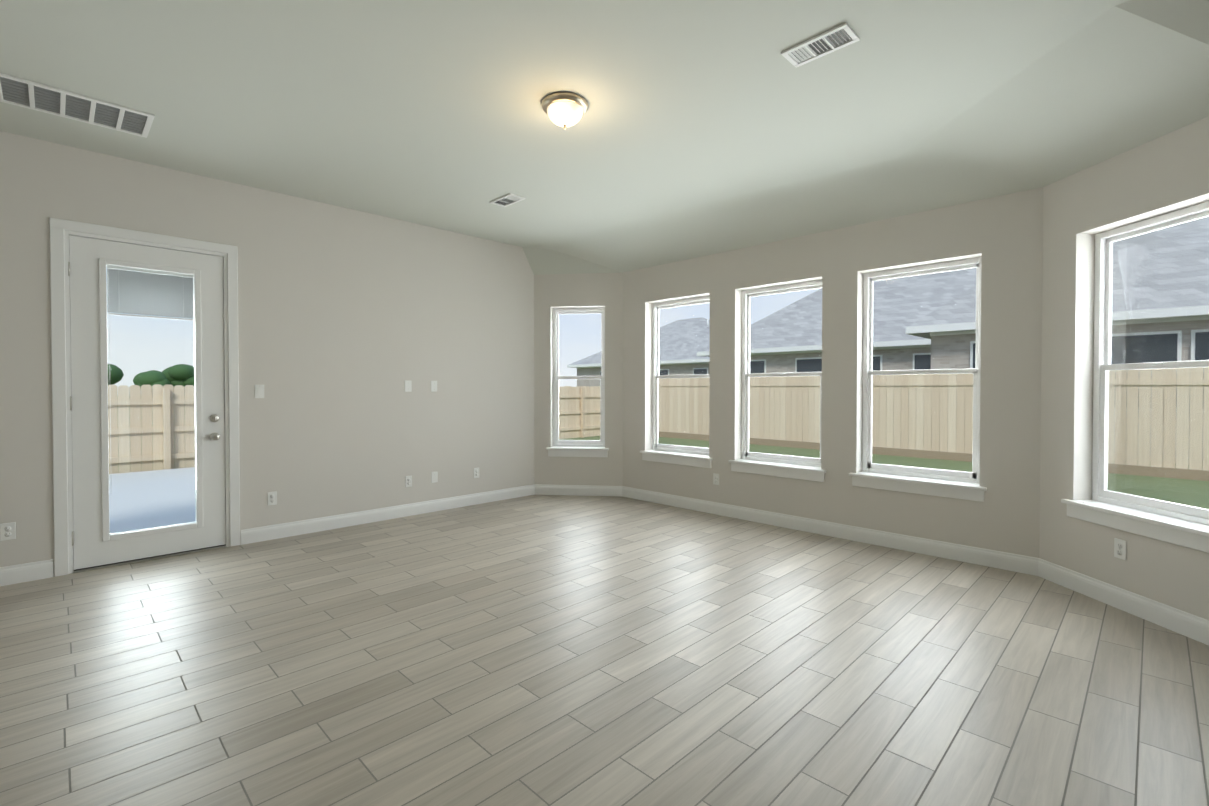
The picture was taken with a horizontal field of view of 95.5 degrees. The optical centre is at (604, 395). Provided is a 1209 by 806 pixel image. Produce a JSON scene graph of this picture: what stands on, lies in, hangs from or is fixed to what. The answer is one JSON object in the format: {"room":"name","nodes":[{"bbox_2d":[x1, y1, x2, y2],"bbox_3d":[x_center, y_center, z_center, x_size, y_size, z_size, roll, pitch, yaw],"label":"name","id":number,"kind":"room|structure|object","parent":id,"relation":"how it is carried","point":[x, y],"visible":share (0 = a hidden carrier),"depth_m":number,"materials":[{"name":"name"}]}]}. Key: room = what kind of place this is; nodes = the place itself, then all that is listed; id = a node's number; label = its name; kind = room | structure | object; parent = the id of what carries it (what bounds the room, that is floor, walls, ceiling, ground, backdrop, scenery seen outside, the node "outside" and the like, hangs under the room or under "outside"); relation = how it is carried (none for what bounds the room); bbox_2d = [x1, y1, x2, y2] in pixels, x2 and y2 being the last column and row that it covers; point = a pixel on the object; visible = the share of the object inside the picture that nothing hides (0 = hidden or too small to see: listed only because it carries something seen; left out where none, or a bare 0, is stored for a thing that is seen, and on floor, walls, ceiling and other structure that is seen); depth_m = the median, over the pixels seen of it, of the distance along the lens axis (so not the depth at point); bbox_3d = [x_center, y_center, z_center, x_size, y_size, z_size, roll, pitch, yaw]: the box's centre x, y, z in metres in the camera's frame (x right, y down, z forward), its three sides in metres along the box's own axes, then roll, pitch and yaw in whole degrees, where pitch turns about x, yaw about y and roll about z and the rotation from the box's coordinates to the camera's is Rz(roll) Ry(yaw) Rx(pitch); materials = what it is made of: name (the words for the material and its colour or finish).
{"room":"empty living room","nodes":[
{"label":"empty living room","id":0,"kind":"room"},
{"bbox_2d":[0,131,533,576],"bbox_3d":[-3.078,-0.261,4.745,6.100,3.050,0.120,-1,1,-45],"label":"wall","id":1,"kind":"structure","parent":0,"point":[350,321],"depth_m":5.07,"materials":[{"name":"white paint"}]},
{"bbox_2d":[0,522,15,540],"bbox_3d":[-4.033,0.918,3.715,0.072,0.116,0.008,-1,1,-45],"label":"electrical outlet","id":2,"kind":"object","parent":1,"relation":"attached to","point":[7,531],"visible":1,"depth_m":3.71,"materials":[{"name":"white plastic"}]},
{"bbox_2d":[50,217,239,576],"bbox_3d":[-3.508,0.010,4.274,1.112,2.521,0.181,-1,1,-45],"label":"door","id":3,"kind":"structure","parent":1,"relation":"attached to","point":[83,255],"depth_m":4.15,"materials":[{"name":"white wood"}]},
{"bbox_2d":[255,385,263,397],"bbox_3d":[-2.981,-0.036,4.751,0.072,0.116,0.012,-1,1,-45],"label":"light switch","id":4,"kind":"object","parent":1,"relation":"attached to","point":[259,391],"visible":1,"depth_m":4.75,"materials":[{"name":"white plastic"}]},
{"bbox_2d":[268,491,276,505],"bbox_3d":[-2.919,0.903,4.829,0.072,0.116,0.008,-1,1,-45],"label":"electrical outlet","id":5,"kind":"object","parent":1,"relation":"attached to","point":[272,498],"visible":1,"depth_m":4.83,"materials":[{"name":"white plastic"}]},
{"bbox_2d":[405,475,411,486],"bbox_3d":[-2.035,0.891,5.712,0.072,0.116,0.008,-1,1,-45],"label":"electrical outlet","id":6,"kind":"object","parent":1,"relation":"attached to","point":[408,481],"visible":1,"depth_m":5.71,"materials":[{"name":"white plastic"}]},
{"bbox_2d":[405,380,411,391],"bbox_3d":[-2.035,-0.099,5.699,0.072,0.116,0.007,-1,1,-45],"label":"switch plate","id":7,"kind":"object","parent":1,"relation":"attached to","point":[408,386],"visible":1,"depth_m":5.70,"materials":[{"name":"white plastic"}]},
{"bbox_2d":[431,381,436,391],"bbox_3d":[-1.830,-0.102,5.904,0.072,0.116,0.007,-1,1,-45],"label":"switch plate","id":8,"kind":"object","parent":1,"relation":"attached to","point":[433,386],"visible":1,"depth_m":5.90,"materials":[{"name":"white plastic"}]},
{"bbox_2d":[431,472,437,482],"bbox_3d":[-1.830,0.878,5.918,0.072,0.116,0.007,-1,1,-45],"label":"electrical outlet plate","id":9,"kind":"object","parent":1,"relation":"attached to","point":[434,477],"visible":1,"depth_m":5.91,"materials":[{"name":"white plastic"}]},
{"bbox_2d":[474,468,478,477],"bbox_3d":[-1.462,0.883,6.285,0.072,0.116,0.008,-1,1,-45],"label":"electrical outlet","id":10,"kind":"object","parent":1,"relation":"attached to","point":[476,472],"visible":1,"depth_m":6.28,"materials":[{"name":"white plastic"}]},
{"bbox_2d":[534,273,622,485],"bbox_3d":[-0.315,-0.136,6.897,1.110,2.740,0.200,0,1,7],"label":"wall","id":11,"kind":"structure","parent":0,"point":[589,290],"depth_m":6.80,"materials":[{"name":"white paint"}]},
{"bbox_2d":[546,307,608,456],"bbox_3d":[-0.323,-0.174,6.875,0.780,1.860,0.241,0,1,7],"label":"bay window","id":12,"kind":"structure","parent":11,"relation":"in","point":[578,448],"depth_m":6.92,"materials":[{"name":"white plastic"}]},
{"bbox_2d":[0,495,1208,805],"bbox_3d":[0.287,1.302,2.037,7.400,0.001,8.900,-1,1,-45],"label":"floor","id":13,"kind":"structure","parent":0,"point":[566,651],"depth_m":2.54,"materials":[{"name":"beige tile"}]},
{"bbox_2d":[0,0,1208,274],"bbox_3d":[0.213,-1.592,1.922,6.790,0.310,8.500,-1,1,-45],"label":"ceiling","id":14,"kind":"structure","parent":0,"point":[700,128],"depth_m":3.24,"materials":[{"name":"white paint"}]},
{"bbox_2d":[0,73,154,137],"bbox_3d":[-3.223,-1.761,3.363,0.690,0.012,0.420,-1,1,-45],"label":"ceiling vent","id":15,"kind":"object","parent":14,"relation":"in","point":[21,92],"visible":1,"depth_m":3.35,"materials":[{"name":"white metal"}]},
{"bbox_2d":[490,193,525,206],"bbox_3d":[-0.886,-1.784,5.021,0.170,0.012,0.330,-1,1,-45],"label":"ceiling vent","id":16,"kind":"object","parent":14,"relation":"in","point":[507,200],"visible":1,"depth_m":5.01,"materials":[{"name":"white metal"}]},
{"bbox_2d":[541,92,587,128],"bbox_3d":[-0.239,-1.689,3.328,0.284,0.154,0.284,-1,1,-45],"label":"flush-mount light fixture","id":17,"kind":"object","parent":14,"relation":"attached to","point":[565,109],"visible":1,"depth_m":3.25,"materials":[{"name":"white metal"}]},
{"bbox_2d":[781,23,859,67],"bbox_3d":[1.079,-1.752,2.758,0.170,0.012,0.330,-1,1,-45],"label":"ceiling vent","id":18,"kind":"object","parent":14,"relation":"in","point":[826,43],"visible":1,"depth_m":2.75,"materials":[{"name":"white metal"}]},
{"bbox_2d":[623,187,1042,557],"bbox_3d":[1.724,-0.115,5.376,0.200,2.740,4.040,-1,1,-45],"label":"wall","id":19,"kind":"structure","parent":0,"point":[1002,236],"depth_m":4.79,"materials":[{"name":"white paint"}]},
{"bbox_2d":[640,295,712,467],"bbox_3d":[0.853,-0.164,6.216,0.241,1.860,1.000,-1,1,-45],"label":"bay window","id":20,"kind":"structure","parent":19,"relation":"in","point":[683,455],"depth_m":6.37,"materials":[{"name":"white plastic"}]},
{"bbox_2d":[713,473,718,484],"bbox_3d":[1.175,0.880,5.789,0.008,0.116,0.072,-1,1,-45],"label":"electrical outlet","id":21,"kind":"object","parent":19,"relation":"attached to","point":[715,479],"visible":1,"depth_m":5.79,"materials":[{"name":"white plastic"}]},
{"bbox_2d":[728,280,825,481],"bbox_3d":[1.708,-0.152,5.360,0.241,1.860,1.000,-1,1,-45],"label":"bay window","id":22,"kind":"structure","parent":19,"relation":"in","point":[798,467],"depth_m":5.45,"materials":[{"name":"white plastic"}]},
{"bbox_2d":[849,257,986,501],"bbox_3d":[2.564,-0.141,4.504,0.241,1.860,1.000,-1,1,-45],"label":"bay window","id":23,"kind":"structure","parent":19,"relation":"in","point":[945,483],"depth_m":4.51,"materials":[{"name":"white plastic"}]},
{"bbox_2d":[1039,116,1208,619],"bbox_3d":[3.116,-0.085,3.205,0.900,2.740,1.000,-1,1,-45],"label":"wall","id":24,"kind":"structure","parent":0,"point":[1165,174],"depth_m":3.60,"materials":[{"name":"white paint"}]},
{"bbox_2d":[0,484,1208,644],"bbox_3d":[0.213,1.240,1.961,6.789,0.125,8.499,-1,1,-45],"label":"baseboard","id":25,"kind":"structure","parent":24,"relation":"attached to","point":[1189,625],"depth_m":4.70,"materials":[{"name":"white wood"}]},
{"bbox_2d":[1114,538,1125,559],"bbox_3d":[3.106,0.924,3.311,0.008,0.116,0.072,0,1,-3],"label":"outlet","id":26,"kind":"object","parent":24,"relation":"attached to","point":[1120,548],"visible":1,"depth_m":3.31,"materials":[{"name":"white plastic"}]},
{"bbox_2d":[1061,201,1208,552],"bbox_3d":[3.194,-0.123,3.221,0.241,1.860,0.900,0,1,-3],"label":"bay window","id":27,"kind":"structure","parent":24,"relation":"in","point":[1178,524],"depth_m":3.40,"materials":[{"name":"white plastic"}]},
{"label":"outside","id":28,"kind":"structure","parent":0,"visible":0},
{"bbox_2d":[117,395,1208,508],"bbox_3d":[45.448,0.713,53.182,260.000,0.001,300.000,-1,1,-45],"label":"grass","id":29,"kind":"structure","parent":28,"point":[1192,496],"depth_m":9.11,"materials":[{"name":"green plant"}]},
{"bbox_2d":[108,364,123,384],"bbox_3d":[-51.173,-1.312,55.403,4.146,3.988,4.050,-1,1,-45],"label":"tree","id":30,"kind":"object","parent":29,"relation":"on","point":[113,370],"depth_m":55.62,"materials":[{"name":"green plant"}]},
{"bbox_2d":[133,370,169,386],"bbox_3d":[-41.989,-0.824,50.989,2.648,3.134,2.969,-1,1,-45],"label":"tree","id":31,"kind":"object","parent":29,"relation":"on","point":[137,379],"depth_m":50.23,"materials":[{"name":"green plant"}]},
{"bbox_2d":[109,467,195,532],"bbox_3d":[-5.071,1.330,7.186,9.500,0.140,6.040,-1,1,-45],"label":"patio slab","id":32,"kind":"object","parent":29,"relation":"on","point":[145,511],"depth_m":6.71,"materials":[{"name":"concrete"}]},
{"bbox_2d":[162,364,193,386],"bbox_3d":[-41.471,-1.212,53.943,3.347,3.827,3.597,-1,1,-45],"label":"tree","id":33,"kind":"object","parent":29,"relation":"on","point":[178,377],"depth_m":52.76,"materials":[{"name":"green plant"}]},
{"bbox_2d":[108,384,599,473],"bbox_3d":[-6.875,0.556,9.904,20.895,1.512,0.149,-1,1,-45],"label":"fence","id":34,"kind":"object","parent":29,"relation":"on","point":[572,410],"depth_m":9.30,"materials":[{"name":"brown wood"}]},
{"bbox_2d":[567,317,709,386],"bbox_3d":[5.846,-2.170,37.593,10.960,6.197,12.960,-1,1,-45],"label":"house","id":35,"kind":"structure","parent":29,"relation":"on","point":[686,343],"depth_m":34.15,"materials":[{"name":"white"}]},
{"bbox_2d":[658,367,1208,480],"bbox_3d":[8.531,0.411,9.555,0.172,1.812,22.495,-1,1,-45],"label":"fence","id":36,"kind":"object","parent":29,"relation":"on","point":[918,435],"depth_m":11.22,"materials":[{"name":"brown wood"}]},
{"bbox_2d":[697,216,1208,372],"bbox_3d":[16.096,-2.528,20.968,11.960,7.373,21.960,-1,1,-45],"label":"house","id":37,"kind":"structure","parent":29,"relation":"on","point":[810,335],"depth_m":20.89,"materials":[{"name":"white"}]},
{"bbox_2d":[906,232,1208,457],"bbox_3d":[14.397,-1.797,16.028,11.360,6.049,6.960,-1,1,-45],"label":"house","id":38,"kind":"structure","parent":29,"relation":"on","point":[939,338],"depth_m":11.79,"materials":[{"name":"white"}]}
]}

